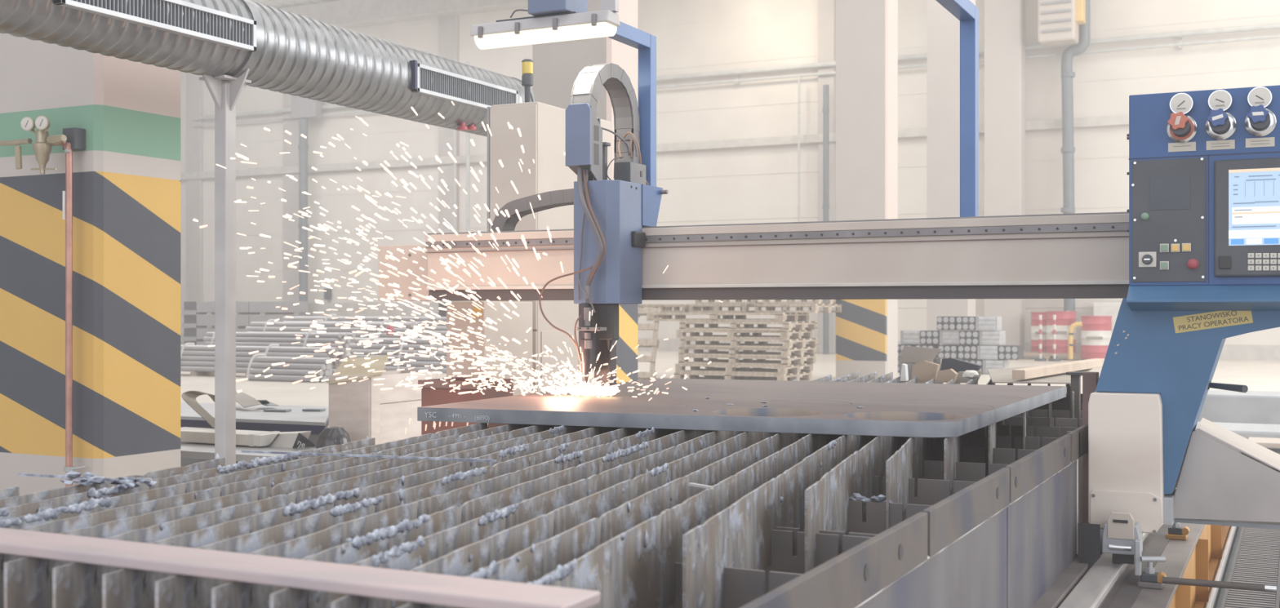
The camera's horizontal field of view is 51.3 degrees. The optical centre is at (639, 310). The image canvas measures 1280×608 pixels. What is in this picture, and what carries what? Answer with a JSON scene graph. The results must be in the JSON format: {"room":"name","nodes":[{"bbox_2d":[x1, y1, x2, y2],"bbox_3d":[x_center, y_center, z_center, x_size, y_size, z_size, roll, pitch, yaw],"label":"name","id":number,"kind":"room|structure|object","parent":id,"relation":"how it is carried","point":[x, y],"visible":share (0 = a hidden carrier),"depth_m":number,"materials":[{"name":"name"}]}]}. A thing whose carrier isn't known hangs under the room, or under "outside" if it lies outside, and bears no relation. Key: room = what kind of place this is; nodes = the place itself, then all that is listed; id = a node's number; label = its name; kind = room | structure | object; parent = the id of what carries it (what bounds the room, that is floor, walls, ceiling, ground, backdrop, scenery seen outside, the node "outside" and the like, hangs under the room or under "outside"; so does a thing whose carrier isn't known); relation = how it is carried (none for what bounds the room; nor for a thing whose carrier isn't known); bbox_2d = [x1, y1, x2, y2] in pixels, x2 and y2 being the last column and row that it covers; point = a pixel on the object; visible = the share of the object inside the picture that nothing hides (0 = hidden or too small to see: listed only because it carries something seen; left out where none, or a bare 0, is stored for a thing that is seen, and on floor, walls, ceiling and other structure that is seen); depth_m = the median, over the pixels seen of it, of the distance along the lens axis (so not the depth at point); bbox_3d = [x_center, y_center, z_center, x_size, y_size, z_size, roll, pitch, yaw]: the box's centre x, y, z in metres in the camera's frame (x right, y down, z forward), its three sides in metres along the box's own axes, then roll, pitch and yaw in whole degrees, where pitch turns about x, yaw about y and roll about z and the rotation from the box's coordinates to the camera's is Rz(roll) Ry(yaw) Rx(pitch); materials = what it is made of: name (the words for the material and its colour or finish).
{"room":"metal workshop","nodes":[
{"label":"metal workshop","id":0,"kind":"room"},
{"bbox_2d":[0,33,180,495],"bbox_3d":[-3.001,-3.920,7.234,0.800,9.940,0.560,0,0,26],"label":"pillar","id":1,"kind":"structure","parent":0,"point":[126,177],"depth_m":7.01,"materials":[{"name":"paint"}]},
{"bbox_2d":[0,115,85,173],"bbox_3d":[-3.155,-0.839,6.891,0.596,0.290,0.187,0,0,26],"label":"gas regulator","id":2,"kind":"object","parent":1,"relation":"attached to","point":[42,148],"visible":1,"depth_m":6.78,"materials":[{"name":"gold metal"}]},
{"bbox_2d":[52,141,85,487],"bbox_3d":[-2.933,0.086,6.811,0.199,1.927,0.060,0,0,18],"label":"copper pipe","id":3,"kind":"object","parent":1,"relation":"attached to","point":[68,193],"visible":0.74,"depth_m":6.79,"materials":[{"name":"metal"}]},
{"bbox_2d":[186,72,202,328],"bbox_3d":[-13.752,-3.875,41.120,0.617,9.850,0.087,0,0,26],"label":"wall column","id":4,"kind":"structure","parent":0,"point":[193,85],"depth_m":41.08,"materials":[{"name":"concrete"}]},
{"bbox_2d":[283,93,298,315],"bbox_3d":[-10.221,-3.875,39.371,0.792,9.850,0.087,0,0,26],"label":"wall column","id":5,"kind":"structure","parent":0,"point":[291,229],"depth_m":39.36,"materials":[{"name":"paint"}]},
{"bbox_2d":[250,0,340,8],"bbox_3d":[-10.134,-8.960,18.969,55.000,0.120,37.000,0,0,26],"label":"ceiling","id":6,"kind":"structure","parent":0,"point":[275,3],"depth_m":38.66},
{"bbox_2d":[438,14,457,337],"bbox_3d":[-5.315,-3.875,36.941,0.614,9.850,0.087,0,0,26],"label":"wall column","id":7,"kind":"structure","parent":0,"point":[448,24],"depth_m":36.91,"materials":[{"name":"paint"}]},
{"bbox_2d":[192,101,722,434],"bbox_3d":[-0.800,-0.181,4.890,2.149,1.172,1.168,0,0,44],"label":"sparks","id":8,"kind":"object","parent":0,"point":[419,329],"visible":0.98,"depth_m":4.96,"materials":[{"name":"white"}]},
{"bbox_2d":[532,0,637,383],"bbox_3d":[-0.502,-3.920,12.279,0.800,9.940,0.560,0,0,26],"label":"pillar","id":9,"kind":"structure","parent":0,"point":[557,65],"depth_m":12.08,"materials":[{"name":"paint"}]},
{"bbox_2d":[180,0,1279,345],"bbox_3d":[-1.969,-3.925,35.452,55.000,9.950,0.212,0,0,26],"label":"wall","id":10,"kind":"structure","parent":0,"point":[751,184],"depth_m":33.20,"materials":[{"name":"paint"}]},
{"bbox_2d":[307,302,446,336],"bbox_3d":[-5.934,0.265,37.248,8.700,0.930,0.088,0,0,26],"label":"trim","id":11,"kind":"structure","parent":10,"relation":"attached to","point":[342,311],"depth_m":38.10,"materials":[{"name":"metal"}]},
{"bbox_2d":[277,0,528,28],"bbox_3d":[-2.125,-8.500,35.138,55.000,0.700,0.488,0,0,26],"label":"ceiling","id":12,"kind":"structure","parent":10,"relation":"attached to","point":[345,14],"depth_m":37.34,"materials":[{"name":"paint"}]},
{"bbox_2d":[180,115,1128,180],"bbox_3d":[-2.049,-4.135,35.290,55.000,0.210,0.148,0,0,26],"label":"trim","id":13,"kind":"structure","parent":10,"relation":"attached to","point":[1122,120],"depth_m":33.40,"materials":[{"name":"metal"}]},
{"bbox_2d":[180,333,1279,360],"bbox_3d":[-2.024,0.890,35.340,55.000,0.320,0.060,0,0,26],"label":"baseboard","id":14,"kind":"structure","parent":10,"relation":"attached to","point":[1229,352],"depth_m":28.16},
{"bbox_2d":[191,22,1279,120],"bbox_3d":[3.983,-5.890,32.261,39.500,0.140,0.235,0,0,26],"label":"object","id":15,"kind":"object","parent":10,"relation":"attached to","point":[1180,34],"visible":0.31,"depth_m":31.01,"materials":[{"name":"metal"}]},
{"bbox_2d":[291,95,321,119],"bbox_3d":[-9.691,-5.935,38.714,0.900,0.730,0.280,0,0,26],"label":"junction box","id":16,"kind":"object","parent":15,"relation":"attached to","point":[301,108],"visible":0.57,"depth_m":38.59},
{"bbox_2d":[192,35,1279,126],"bbox_3d":[3.989,-5.670,32.273,39.500,0.140,0.210,0,0,26],"label":"conduit","id":17,"kind":"object","parent":10,"relation":"attached to","point":[1180,44],"visible":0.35,"depth_m":31.05,"materials":[{"name":"metal"}]},
{"bbox_2d":[1061,0,1090,311],"bbox_3d":[9.544,-3.301,29.198,0.611,8.255,0.300,0,0,26],"label":"downpipe","id":18,"kind":"object","parent":10,"relation":"attached to","point":[1068,148],"visible":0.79,"depth_m":29.16,"materials":[{"name":"metal"}]},
{"bbox_2d":[180,343,1279,607],"bbox_3d":[-10.134,1.100,18.969,55.000,0.100,37.000,0,0,26],"label":"floor","id":19,"kind":"structure","parent":0,"point":[1256,375],"depth_m":20.49,"materials":[{"name":"concrete"}]},
{"bbox_2d":[183,341,206,345],"bbox_3d":[-10.143,0.972,34.150,3.147,0.328,1.200,0,0,26],"label":"pallet","id":20,"kind":"object","parent":19,"relation":"on","point":[196,343],"visible":0.04,"depth_m":34.12,"materials":[{"name":"grey metal"}]},
{"bbox_2d":[181,328,246,341],"bbox_3d":[-10.143,0.631,34.150,3.147,0.328,1.200,0,0,26],"label":"pallet","id":21,"kind":"object","parent":20,"relation":"on","point":[189,334],"visible":0.1,"depth_m":34.13,"materials":[{"name":"grey metal"}]},
{"bbox_2d":[181,315,307,328],"bbox_3d":[-10.143,0.290,34.150,3.147,0.328,1.200,0,0,26],"label":"pallet","id":22,"kind":"object","parent":21,"relation":"on","point":[189,321],"visible":0.47,"depth_m":33.81,"materials":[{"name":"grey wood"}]},
{"bbox_2d":[181,301,307,314],"bbox_3d":[-10.143,-0.051,34.150,3.147,0.328,1.200,0,0,26],"label":"pallet","id":23,"kind":"object","parent":22,"relation":"on","point":[242,307],"visible":0.84,"depth_m":33.47,"materials":[{"name":"grey metal"}]},
{"bbox_2d":[199,68,251,466],"bbox_3d":[-1.984,-0.070,6.380,0.244,2.240,0.254,0,0,-20],"label":"post","id":24,"kind":"object","parent":19,"relation":"on","point":[225,96],"visible":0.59,"depth_m":6.35,"materials":[{"name":"grey metal"}]},
{"bbox_2d":[0,0,536,137],"bbox_3d":[-1.972,-1.298,6.373,0.428,0.428,5.270,0,0,26],"label":"spiral duct","id":25,"kind":"object","parent":24,"relation":"on","point":[284,51],"visible":0.96,"depth_m":6.45,"materials":[{"name":"metal"}]},
{"bbox_2d":[53,0,256,52],"bbox_3d":[-2.076,-1.290,5.760,0.070,0.155,1.120,0,0,26],"label":"grille","id":26,"kind":"object","parent":25,"relation":"attached to","point":[199,23],"depth_m":5.84,"materials":[{"name":"metal"}]},
{"bbox_2d":[409,60,518,110],"bbox_3d":[-1.033,-1.297,7.866,0.070,0.170,1.080,0,0,26],"label":"grille","id":27,"kind":"object","parent":25,"relation":"attached to","point":[429,82],"depth_m":7.75,"materials":[{"name":"metal"}]},
{"bbox_2d":[180,442,315,462],"bbox_3d":[-2.376,0.830,7.817,1.000,0.040,0.500,0,0,26],"label":"sheet","id":28,"kind":"object","parent":19,"relation":"on","point":[188,450],"visible":0.29,"depth_m":7.66,"materials":[{"name":"metal"}]},
{"bbox_2d":[180,426,281,446],"bbox_3d":[-2.542,0.768,8.101,0.819,0.072,0.227,0,0,26],"label":"carton","id":29,"kind":"object","parent":28,"relation":"on","point":[188,434],"visible":0.56,"depth_m":8.00,"materials":[{"name":"white cardboard"}]},
{"bbox_2d":[255,431,315,448],"bbox_3d":[-2.085,0.836,7.916,0.339,0.232,0.196,0,0,18],"label":"carton","id":30,"kind":"object","parent":28,"relation":"on","point":[283,439],"visible":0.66,"depth_m":7.85,"materials":[{"name":"white cardboard"}]},
{"bbox_2d":[180,391,328,466],"bbox_3d":[-2.740,0.809,9.044,2.378,0.463,1.125,0,0,26],"label":"stack","id":31,"kind":"object","parent":19,"relation":"on","point":[251,418],"depth_m":8.50,"materials":[{"name":"metal"}]},
{"bbox_2d":[181,391,214,428],"bbox_3d":[-2.737,0.630,8.380,0.280,0.240,0.381,0,0,-16],"label":"strip","id":32,"kind":"object","parent":31,"relation":"on","point":[189,397],"visible":0.76,"depth_m":8.32,"materials":[{"name":"metal"}]},
{"bbox_2d":[180,342,346,377],"bbox_3d":[-6.133,0.787,21.015,3.359,0.526,0.569,0,0,26],"label":"bundle","id":33,"kind":"object","parent":19,"relation":"on","point":[200,359],"visible":0.57,"depth_m":20.94,"materials":[{"name":"metal"}]},
{"bbox_2d":[203,329,355,358],"bbox_3d":[-6.169,0.690,22.483,2.994,0.720,0.569,0,0,26],"label":"bundle","id":34,"kind":"object","parent":19,"relation":"on","point":[242,339],"visible":0.38,"depth_m":22.24,"materials":[{"name":"metal"}]},
{"bbox_2d":[245,353,336,382],"bbox_3d":[-5.154,0.851,19.711,1.396,0.405,0.510,0,0,26],"label":"bundle","id":35,"kind":"object","parent":19,"relation":"on","point":[297,368],"visible":0.91,"depth_m":19.56,"materials":[{"name":"metal"}]},
{"bbox_2d":[297,118,308,315],"bbox_3d":[-9.786,-2.250,38.749,0.292,6.600,0.300,0,0,26],"label":"downpipe","id":36,"kind":"object","parent":19,"relation":"on","point":[303,146],"visible":0.66,"depth_m":38.65,"materials":[{"name":"metal"}]},
{"bbox_2d":[244,319,420,366],"bbox_3d":[-5.803,0.613,24.868,3.878,0.874,0.580,0,0,26],"label":"bundle","id":37,"kind":"object","parent":19,"relation":"on","point":[255,326],"visible":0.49,"depth_m":24.71,"materials":[{"name":"metal"}]},
{"bbox_2d":[315,426,351,448],"bbox_3d":[-1.764,0.862,7.681,0.200,0.377,0.200,0,0,26],"label":"roll","id":38,"kind":"object","parent":19,"relation":"on","point":[329,436],"visible":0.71,"depth_m":7.61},
{"bbox_2d":[283,314,446,335],"bbox_3d":[-5.176,0.566,26.789,5.040,0.969,0.580,0,0,26],"label":"bundle","id":39,"kind":"object","parent":19,"relation":"on","point":[440,328],"visible":0.26,"depth_m":26.57,"materials":[{"name":"metal"}]},
{"bbox_2d":[328,355,439,444],"bbox_3d":[-1.609,0.665,8.215,0.561,0.769,0.735,0,0,26],"label":"wooden crate","id":40,"kind":"object","parent":19,"relation":"on","point":[362,409],"visible":0.48,"depth_m":7.94,"materials":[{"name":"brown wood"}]},
{"bbox_2d":[345,335,446,373],"bbox_3d":[-3.258,0.711,19.727,2.529,0.679,0.614,0,0,26],"label":"bundle","id":41,"kind":"object","parent":19,"relation":"on","point":[420,363],"visible":0.38,"depth_m":19.66,"materials":[{"name":"metal"}]},
{"bbox_2d":[417,377,512,435],"bbox_3d":[-0.709,0.667,5.457,0.307,0.765,0.250,0,0,26],"label":"bin","id":42,"kind":"object","parent":19,"relation":"on","point":[442,394],"visible":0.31,"depth_m":5.37,"materials":[{"name":"metal"}]},
{"bbox_2d":[466,61,470,232],"bbox_3d":[-4.675,-2.850,36.218,0.117,7.800,0.120,0,0,26],"label":"downpipe","id":43,"kind":"object","parent":19,"relation":"on","point":[468,135],"visible":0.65,"depth_m":36.18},
{"bbox_2d":[446,301,532,395],"bbox_3d":[-0.652,0.506,5.858,0.233,1.087,0.480,0,0,26],"label":"slave leg","id":44,"kind":"object","parent":19,"relation":"on","point":[516,327],"visible":0.35,"depth_m":5.71,"materials":[{"name":"metal"}]},
{"bbox_2d":[487,102,611,393],"bbox_3d":[-0.430,0.043,6.544,0.272,2.015,0.754,0,0,26],"label":"tall cabinet","id":45,"kind":"object","parent":19,"relation":"on","point":[542,126],"visible":0.38,"depth_m":6.24,"materials":[{"name":"metal"}]},
{"bbox_2d":[521,58,533,102],"bbox_3d":[-0.551,-1.095,6.522,0.056,0.264,0.056,0,0,26],"label":"beacon light","id":46,"kind":"object","parent":45,"relation":"on","point":[526,64],"visible":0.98,"depth_m":6.50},
{"bbox_2d":[0,364,1102,607],"bbox_3d":[0.585,0.661,4.411,1.772,0.778,6.525,0,0,26],"label":"table","id":47,"kind":"object","parent":19,"relation":"on","point":[987,517],"depth_m":2.59,"materials":[{"name":"metal"}]},
{"bbox_2d":[59,471,157,489],"bbox_3d":[-1.076,0.344,2.686,0.224,0.029,0.080,0,0,26],"label":"heap","id":48,"kind":"object","parent":47,"relation":"on","point":[89,478],"visible":1,"depth_m":2.67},
{"bbox_2d":[0,527,599,607],"bbox_3d":[-0.786,0.342,1.899,1.605,0.016,0.095,0,0,26],"label":"bar","id":49,"kind":"object","parent":47,"relation":"on","point":[460,592],"visible":1,"depth_m":1.70,"materials":[{"name":"metal"}]},
{"bbox_2d":[241,450,496,462],"bbox_3d":[-0.655,0.348,3.176,0.680,0.005,0.005,0,0,18],"label":"metal offcut","id":50,"kind":"object","parent":47,"relation":"on","point":[243,451],"visible":1,"depth_m":3.17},
{"bbox_2d":[417,377,1066,437],"bbox_3d":[0.464,0.328,4.791,1.739,0.043,2.103,0,0,26],"label":"steel plate","id":51,"kind":"object","parent":47,"relation":"on","point":[815,407],"visible":1,"depth_m":4.17,"materials":[{"name":"metal"}]},
{"bbox_2d":[542,381,620,397],"bbox_3d":[-0.212,0.271,4.721,0.301,0.070,0.151,0,0,26],"label":"flame","id":52,"kind":"object","parent":51,"relation":"on","point":[610,390],"visible":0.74,"depth_m":4.70,"materials":[{"name":"beige"}]},
{"bbox_2d":[911,360,940,382],"bbox_3d":[1.487,0.320,6.936,0.141,0.111,0.050,0,0,26],"label":"cardboard piece","id":53,"kind":"object","parent":47,"relation":"on","point":[925,371],"visible":0.82,"depth_m":6.91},
{"bbox_2d":[940,357,982,373],"bbox_3d":[1.735,0.301,7.203,0.215,0.084,0.050,0,0,26],"label":"scrap","id":54,"kind":"object","parent":47,"relation":"on","point":[957,365],"visible":0.71,"depth_m":7.19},
{"bbox_2d":[987,366,1093,383],"bbox_3d":[2.143,0.332,7.228,0.535,0.006,2.458,0,0,22],"label":"cardboard sheet","id":55,"kind":"object","parent":47,"relation":"on","point":[997,375],"visible":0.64,"depth_m":6.42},
{"bbox_2d":[1012,358,1104,379],"bbox_3d":[2.176,0.297,6.845,0.060,0.044,1.678,0,0,31],"label":"wooden plank","id":56,"kind":"object","parent":55,"relation":"on","point":[1059,368],"visible":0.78,"depth_m":6.61,"materials":[{"name":"brown wood"}]},
{"bbox_2d":[1066,371,1083,427],"bbox_3d":[1.893,0.660,5.780,0.075,0.781,0.080,0,0,26],"label":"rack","id":57,"kind":"object","parent":47,"relation":"on","point":[1075,375],"visible":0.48,"depth_m":5.76,"materials":[{"name":"metal"}]},
{"bbox_2d":[637,307,662,379],"bbox_3d":[-0.321,0.504,20.179,1.246,1.076,0.400,0,0,20],"label":"wooden pallet","id":58,"kind":"object","parent":19,"relation":"on","point":[653,344],"visible":0.23,"depth_m":19.96,"materials":[{"name":"brown wood"}]},
{"bbox_2d":[674,371,812,381],"bbox_3d":[1.551,0.988,19.955,1.730,0.125,1.200,0,0,27],"label":"wooden pallet","id":59,"kind":"object","parent":19,"relation":"on","point":[806,375],"visible":0.69,"depth_m":19.72,"materials":[{"name":"brown wood"}]},
{"bbox_2d":[675,363,813,374],"bbox_3d":[1.567,0.862,19.971,1.730,0.125,1.200,0,0,27],"label":"wooden pallet","id":60,"kind":"object","parent":59,"relation":"on","point":[795,368],"visible":0.86,"depth_m":19.61,"materials":[{"name":"brown wood"}]},
{"bbox_2d":[678,354,816,365],"bbox_3d":[1.617,0.736,19.962,1.730,0.125,1.200,0,0,27],"label":"wooden pallet","id":61,"kind":"object","parent":60,"relation":"on","point":[733,360],"visible":0.81,"depth_m":19.58,"materials":[{"name":"brown wood"}]},
{"bbox_2d":[678,346,816,357],"bbox_3d":[1.617,0.610,19.954,1.730,0.125,1.200,0,0,28],"label":"wooden pallet","id":62,"kind":"object","parent":61,"relation":"on","point":[811,350],"visible":0.94,"depth_m":19.58,"materials":[{"name":"brown wood"}]},
{"bbox_2d":[680,337,817,348],"bbox_3d":[1.639,0.483,19.928,1.730,0.125,1.200,0,0,28],"label":"wooden pallet","id":63,"kind":"object","parent":62,"relation":"on","point":[735,343],"visible":0.94,"depth_m":19.54,"materials":[{"name":"brown wood"}]},
{"bbox_2d":[675,329,812,339],"bbox_3d":[1.574,0.357,19.986,1.730,0.125,1.200,0,0,25],"label":"wooden pallet","id":64,"kind":"object","parent":63,"relation":"on","point":[681,334],"visible":0.94,"depth_m":19.60,"materials":[{"name":"brown wood"}]},
{"bbox_2d":[679,320,817,330],"bbox_3d":[1.629,0.232,19.943,1.730,0.125,1.200,0,0,27],"label":"wooden pallet","id":65,"kind":"object","parent":64,"relation":"on","point":[734,326],"visible":0.95,"depth_m":19.52,"materials":[{"name":"brown wood"}]},
{"bbox_2d":[646,312,808,321],"bbox_3d":[1.333,0.102,20.152,2.162,0.125,1.200,0,0,25],"label":"wooden pallet","id":66,"kind":"object","parent":65,"relation":"on","point":[713,317],"visible":0.98,"depth_m":19.69,"materials":[{"name":"brown wood"}]},
{"bbox_2d":[637,304,714,312],"bbox_3d":[0.575,-0.025,20.807,0.778,0.125,1.200,0,0,25],"label":"wooden pallet","id":67,"kind":"object","parent":66,"relation":"on","point":[665,308],"visible":0.67,"depth_m":20.28,"materials":[{"name":"brown wood"}]},
{"bbox_2d":[688,304,768,312],"bbox_3d":[1.399,-0.025,20.398,0.900,0.125,1.200,0,0,25],"label":"wooden pallet","id":68,"kind":"object","parent":66,"relation":"on","point":[692,308],"visible":0.8,"depth_m":19.93,"materials":[{"name":"brown wood"}]},
{"bbox_2d":[754,303,841,312],"bbox_3d":[2.385,-0.025,19.910,0.952,0.125,1.200,0,0,28],"label":"wooden pallet","id":69,"kind":"object","parent":66,"relation":"on","point":[813,308],"visible":0.99,"depth_m":19.58,"materials":[{"name":"brown wood"}]},
{"bbox_2d":[797,74,800,319],"bbox_3d":[3.820,-2.300,32.011,0.070,6.700,0.072,0,0,26],"label":"downpipe","id":70,"kind":"object","parent":19,"relation":"on","point":[798,75],"visible":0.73,"depth_m":31.99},
{"bbox_2d":[822,84,829,354],"bbox_3d":[4.426,-2.150,31.710,0.164,6.400,0.168,0,0,26],"label":"downpipe","id":71,"kind":"object","parent":19,"relation":"on","point":[825,87],"visible":0.8,"depth_m":31.65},
{"bbox_2d":[982,359,1008,373],"bbox_3d":[5.858,0.933,21.931,0.326,0.229,0.500,0,0,26],"label":"pack","id":72,"kind":"object","parent":19,"relation":"on","point":[987,364],"visible":0.68,"depth_m":21.74,"materials":[{"name":"silver metal"}]},
{"bbox_2d":[977,345,1001,359],"bbox_3d":[5.778,0.696,21.965,0.326,0.229,0.500,0,0,26],"label":"pack","id":73,"kind":"object","parent":72,"relation":"on","point":[984,352],"visible":0.96,"depth_m":21.75,"materials":[{"name":"silver metal"}]},
{"bbox_2d":[979,330,1005,345],"bbox_3d":[5.809,0.458,21.954,0.326,0.229,0.500,0,0,26],"label":"pack","id":74,"kind":"object","parent":73,"relation":"on","point":[986,337],"visible":1,"depth_m":21.76,"materials":[{"name":"silver metal"}]},
{"bbox_2d":[975,316,1001,330],"bbox_3d":[5.749,0.220,21.963,0.326,0.229,0.500,0,0,26],"label":"pack","id":75,"kind":"object","parent":74,"relation":"on","point":[982,323],"visible":1,"depth_m":21.77,"materials":[{"name":"silver metal"}]},
{"bbox_2d":[998,345,1023,359],"bbox_3d":[6.080,0.696,21.831,0.312,0.225,0.512,0,0,26],"label":"pack","id":76,"kind":"object","parent":72,"relation":"on","point":[1005,352],"visible":1,"depth_m":21.63},
{"bbox_2d":[1023,351,1086,360],"bbox_3d":[8.792,0.978,28.482,1.550,0.144,0.950,0,0,26],"label":"pallet","id":77,"kind":"object","parent":19,"relation":"on","point":[1046,355],"visible":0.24,"depth_m":28.07,"materials":[{"name":"wood"}]},
{"bbox_2d":[1030,311,1046,352],"bbox_3d":[8.792,0.479,28.900,0.620,0.890,0.620,0,0,26],"label":"drum","id":78,"kind":"object","parent":77,"relation":"on","point":[1034,315],"visible":0.48,"depth_m":28.70,"materials":[{"name":"red paint"}]},
{"bbox_2d":[1045,311,1076,353],"bbox_3d":[8.938,0.459,28.270,0.620,0.890,0.620,0,0,26],"label":"drum","id":79,"kind":"object","parent":77,"relation":"on","point":[1064,319],"visible":0.88,"depth_m":28.01,"materials":[{"name":"red paint"}]},
{"bbox_2d":[1080,315,1112,359],"bbox_3d":[9.446,0.559,27.572,0.620,0.890,0.620,0,0,26],"label":"drum","id":80,"kind":"object","parent":77,"relation":"on","point":[1096,331],"visible":0.9,"depth_m":27.31,"materials":[{"name":"red paint"}]},
{"bbox_2d":[1093,302,1121,333],"bbox_3d":[10.296,0.445,28.872,0.854,1.211,0.515,0,0,26],"label":"cabinet","id":81,"kind":"object","parent":19,"relation":"on","point":[1099,308],"visible":0.23,"depth_m":28.69,"materials":[{"name":"metal"}]},
{"bbox_2d":[1100,522,1231,607],"bbox_3d":[1.489,0.917,3.950,0.258,0.266,6.600,0,0,26],"label":"track bed","id":82,"kind":"object","parent":19,"relation":"on","point":[1198,557],"visible":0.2,"depth_m":4.34,"materials":[{"name":"metal"}]},
{"bbox_2d":[378,212,1128,301],"bbox_3d":[0.301,-0.172,4.899,3.010,0.268,0.272,0,0,26],"label":"gantry beam","id":83,"kind":"structure","parent":82,"relation":"on","point":[1078,255],"depth_m":4.58,"materials":[{"name":"grey metal"}]},
{"bbox_2d":[491,188,573,231],"bbox_3d":[-0.402,-0.385,5.266,0.388,0.169,0.090,0,0,26],"label":"chain","id":84,"kind":"object","parent":83,"relation":"on","point":[557,198],"visible":0.86,"depth_m":5.25,"materials":[{"name":"plastic"}]},
{"bbox_2d":[470,0,656,186],"bbox_3d":[-0.250,-0.613,5.040,0.596,1.126,0.550,0,0,26],"label":"lamp","id":85,"kind":"object","parent":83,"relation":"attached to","point":[553,20],"depth_m":4.88,"materials":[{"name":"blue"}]},
{"bbox_2d":[474,22,617,49],"bbox_3d":[-0.349,-0.996,4.860,0.549,0.044,0.092,0,0,26],"label":"diffuser","id":86,"kind":"object","parent":85,"relation":"attached to","point":[538,33],"depth_m":4.83,"materials":[{"name":"beige"}]},
{"bbox_2d":[538,62,668,386],"bbox_3d":[-0.109,-0.320,4.902,0.263,1.190,0.505,0,0,36],"label":"carriage","id":87,"kind":"object","parent":83,"relation":"hanging from","point":[610,215],"visible":0.99,"depth_m":4.77,"materials":[{"name":"blue paint"}]},
{"bbox_2d":[935,0,978,217],"bbox_3d":[1.026,-0.550,4.391,0.054,1.000,0.580,0,0,26],"label":"post","id":88,"kind":"object","parent":83,"relation":"attached to","point":[964,11],"visible":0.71,"depth_m":4.60,"materials":[{"name":"metal"}]},
{"bbox_2d":[1057,488,1176,607],"bbox_3d":[1.414,0.764,3.986,0.080,0.048,6.600,0,0,26],"label":"rail","id":89,"kind":"object","parent":82,"relation":"on","point":[1094,588],"visible":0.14,"depth_m":3.61,"materials":[{"name":"metal"}]},
{"bbox_2d":[1137,562,1166,589],"bbox_3d":[1.460,0.746,3.797,0.073,0.082,0.070,0,0,26],"label":"clamp","id":90,"kind":"object","parent":82,"relation":"on","point":[1149,579],"visible":0.9,"depth_m":3.78,"materials":[{"name":"metal"}]},
{"bbox_2d":[1162,577,1276,593],"bbox_3d":[1.602,0.760,3.690,0.290,0.022,0.022,0,0,25],"label":"rod","id":91,"kind":"object","parent":90,"relation":"attached to","point":[1202,583],"visible":1,"depth_m":3.68,"materials":[{"name":"metal"}]},
{"bbox_2d":[1165,522,1190,540],"bbox_3d":[1.856,0.746,4.597,0.073,0.082,0.070,0,0,26],"label":"clamp","id":92,"kind":"object","parent":82,"relation":"on","point":[1175,531],"visible":0.95,"depth_m":4.58,"materials":[{"name":"orange metal"}]},
{"bbox_2d":[1077,297,1279,576],"bbox_3d":[1.642,0.361,3.856,0.726,0.792,0.402,0,0,26],"label":"console leg","id":93,"kind":"object","parent":82,"relation":"on","point":[1141,414],"visible":0.99,"depth_m":3.88,"materials":[{"name":"blue paint"}]},
{"bbox_2d":[1126,84,1279,311],"bbox_3d":[1.816,-0.311,3.777,0.809,0.627,0.378,0,0,26],"label":"console","id":94,"kind":"object","parent":93,"relation":"on","point":[1204,172],"visible":1,"depth_m":3.78,"materials":[{"name":"blue paint"}]},
{"bbox_2d":[1173,417,1279,528],"bbox_3d":[1.948,0.485,3.973,0.636,0.279,0.450,0,0,26],"label":"cover","id":95,"kind":"object","parent":82,"relation":"attached to","point":[1226,477],"visible":0.94,"depth_m":3.86,"materials":[{"name":"metal"}]},
{"bbox_2d":[1195,422,1279,439],"bbox_3d":[6.458,0.920,7.866,6.408,0.260,0.690,0,0,26],"label":"stack","id":96,"kind":"object","parent":19,"relation":"on","point":[1246,431],"visible":0.02,"depth_m":8.79,"materials":[{"name":"metal"}]},
{"bbox_2d":[1197,389,1279,424],"bbox_3d":[7.100,0.850,9.333,6.560,0.400,0.690,0,0,26],"label":"stack","id":97,"kind":"object","parent":19,"relation":"on","point":[1220,406],"visible":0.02,"depth_m":10.23,"materials":[{"name":"metal"}]},
{"bbox_2d":[1206,526,1279,607],"bbox_3d":[1.947,1.012,4.280,0.242,0.075,5.800,0,0,26],"label":"cable tray","id":98,"kind":"object","parent":19,"relation":"on","point":[1251,555],"visible":0.66,"depth_m":5.14,"materials":[{"name":"grey metal"}]},
{"bbox_2d":[1248,437,1279,454],"bbox_3d":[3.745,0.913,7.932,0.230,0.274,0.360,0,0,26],"label":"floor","id":99,"kind":"structure","parent":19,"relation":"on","point":[1273,444],"depth_m":7.80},
{"bbox_2d":[817,0,835,353],"bbox_3d":[4.490,-3.875,32.084,0.412,9.850,0.087,0,0,26],"label":"wall column","id":100,"kind":"structure","parent":0,"point":[826,8],"depth_m":32.02,"materials":[{"name":"paint"}]},
{"bbox_2d":[835,0,897,378],"bbox_3d":[3.448,-3.920,20.254,0.800,9.940,0.560,0,0,26],"label":"pillar","id":101,"kind":"structure","parent":0,"point":[867,30],"depth_m":20.01,"materials":[{"name":"paint"}]},
{"bbox_2d":[898,346,941,382],"bbox_3d":[1.466,0.284,6.981,0.225,0.190,0.012,0,0,26],"label":"cardboard","id":102,"kind":"object","parent":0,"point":[909,356],"visible":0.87,"depth_m":6.99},
{"bbox_2d":[926,0,975,365],"bbox_3d":[5.876,-3.920,25.156,0.800,9.940,0.500,0,0,26],"label":"pillar","id":103,"kind":"structure","parent":0,"point":[943,28],"depth_m":24.97,"materials":[{"name":"paint"}]},
{"bbox_2d":[984,0,1025,357],"bbox_3d":[8.140,-3.920,29.726,0.800,9.940,0.500,0,0,26],"label":"pillar","id":104,"kind":"structure","parent":0,"point":[1004,20],"depth_m":29.48,"materials":[{"name":"paint"}]},
{"bbox_2d":[1037,0,1085,46],"bbox_3d":[9.123,-6.623,28.820,0.928,1.691,0.650,0,0,26],"label":"heater","id":105,"kind":"object","parent":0,"point":[1059,21],"visible":1,"depth_m":28.60,"materials":[{"name":"yellow paint"}]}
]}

